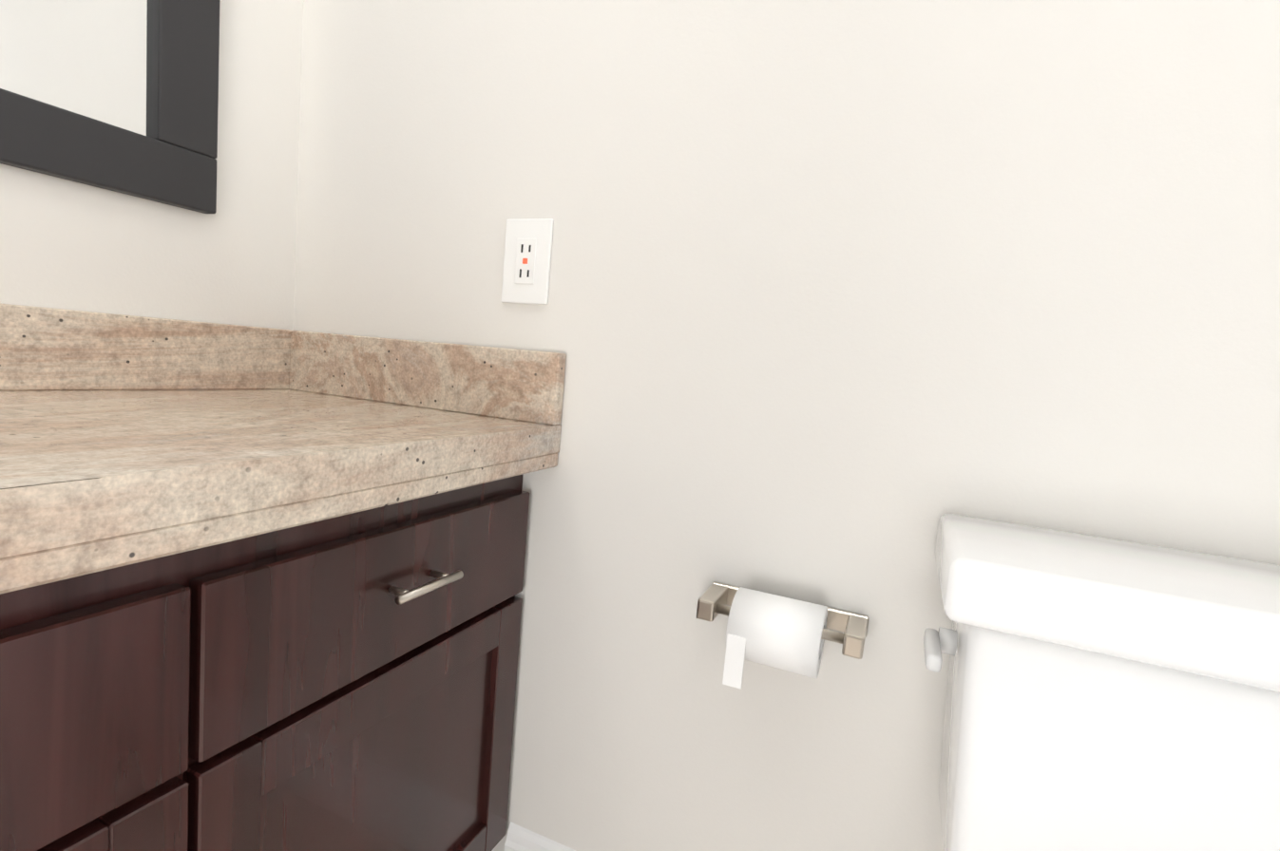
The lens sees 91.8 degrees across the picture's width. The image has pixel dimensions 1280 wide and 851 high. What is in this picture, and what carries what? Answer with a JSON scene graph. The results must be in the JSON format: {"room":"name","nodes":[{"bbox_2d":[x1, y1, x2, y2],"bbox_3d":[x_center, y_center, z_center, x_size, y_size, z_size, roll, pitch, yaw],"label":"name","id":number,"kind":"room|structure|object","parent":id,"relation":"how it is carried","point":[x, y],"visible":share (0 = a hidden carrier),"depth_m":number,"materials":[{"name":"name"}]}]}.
{"room":"bathroom","nodes":[
{"label":"bathroom","id":0,"kind":"room"},
{"bbox_2d":[0,0,303,330],"bbox_3d":[-1.208,-0.574,-0.252,0.100,2.700,2.930,7,6,23],"label":"wall","id":1,"kind":"structure","parent":0,"point":[66,244],"depth_m":0.97,"materials":[{"name":"white paint"}]},
{"bbox_2d":[0,0,220,213],"bbox_3d":[-0.905,-0.733,0.254,0.024,0.905,1.436,7,6,23],"label":"framed mirror","id":2,"kind":"object","parent":1,"relation":"attached to","point":[120,96],"visible":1,"depth_m":0.83,"materials":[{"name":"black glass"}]},
{"bbox_2d":[0,304,288,387],"bbox_3d":[-0.958,-0.069,0.336,0.020,0.105,1.708,7,6,23],"label":"backsplash","id":3,"kind":"structure","parent":1,"relation":"attached to","point":[40,347],"depth_m":0.87,"materials":[{"name":"beige stone"}]},
{"bbox_2d":[292,0,1279,850],"bbox_3d":[0.711,-0.490,0.581,2.990,2.700,0.100,7,6,23],"label":"wall","id":4,"kind":"structure","parent":0,"point":[850,304],"depth_m":0.78,"materials":[{"name":"white paint"}]},
{"bbox_2d":[288,329,566,425],"bbox_3d":[-0.365,-0.084,1.001,0.548,0.105,0.020,7,6,23],"label":"backsplash","id":5,"kind":"structure","parent":4,"relation":"attached to","point":[527,386],"depth_m":0.97,"materials":[{"name":"beige stone"}]},
{"bbox_2d":[501,218,554,305],"bbox_3d":[-0.167,-0.242,0.914,0.080,0.123,0.008,7,6,23],"label":"outlet","id":6,"kind":"object","parent":4,"relation":"attached to","point":[527,259],"visible":1,"depth_m":0.91,"materials":[{"name":"white plastic"}]},
{"bbox_2d":[504,821,575,850],"bbox_3d":[0.384,0.769,0.738,1.308,0.115,0.016,7,6,23],"label":"baseboard","id":7,"kind":"structure","parent":4,"relation":"attached to","point":[519,838],"depth_m":0.97,"materials":[{"name":"white"}]},
{"bbox_2d":[696,582,869,689],"bbox_3d":[0.167,0.257,0.752,0.198,0.103,0.100,7,6,23],"label":"toilet paper holder","id":8,"kind":"object","parent":4,"relation":"attached to","point":[783,633],"visible":0.98,"depth_m":0.72,"materials":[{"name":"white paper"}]},
{"bbox_3d":[0.014,0.972,-0.624,2.990,0.080,3.030,7,6,23],"label":"floor","id":9,"kind":"structure","parent":0,"visible":0},
{"bbox_2d":[0,440,560,850],"bbox_3d":[-0.746,0.412,0.276,0.568,0.721,1.708,7,6,23],"label":"bathroom vanity","id":10,"kind":"object","parent":9,"relation":"on","point":[260,587],"depth_m":0.56,"materials":[{"name":"wood"}]},
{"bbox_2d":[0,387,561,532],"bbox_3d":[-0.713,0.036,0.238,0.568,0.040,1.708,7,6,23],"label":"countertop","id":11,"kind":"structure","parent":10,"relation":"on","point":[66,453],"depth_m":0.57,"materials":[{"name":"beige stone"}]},
{"bbox_2d":[923,514,1279,850],"bbox_3d":[0.393,0.506,0.313,0.506,0.722,0.752,7,6,23],"label":"toilet","id":12,"kind":"object","parent":9,"relation":"on","point":[1106,695],"visible":1,"depth_m":0.50,"materials":[{"name":"white ceramic"}]}
]}

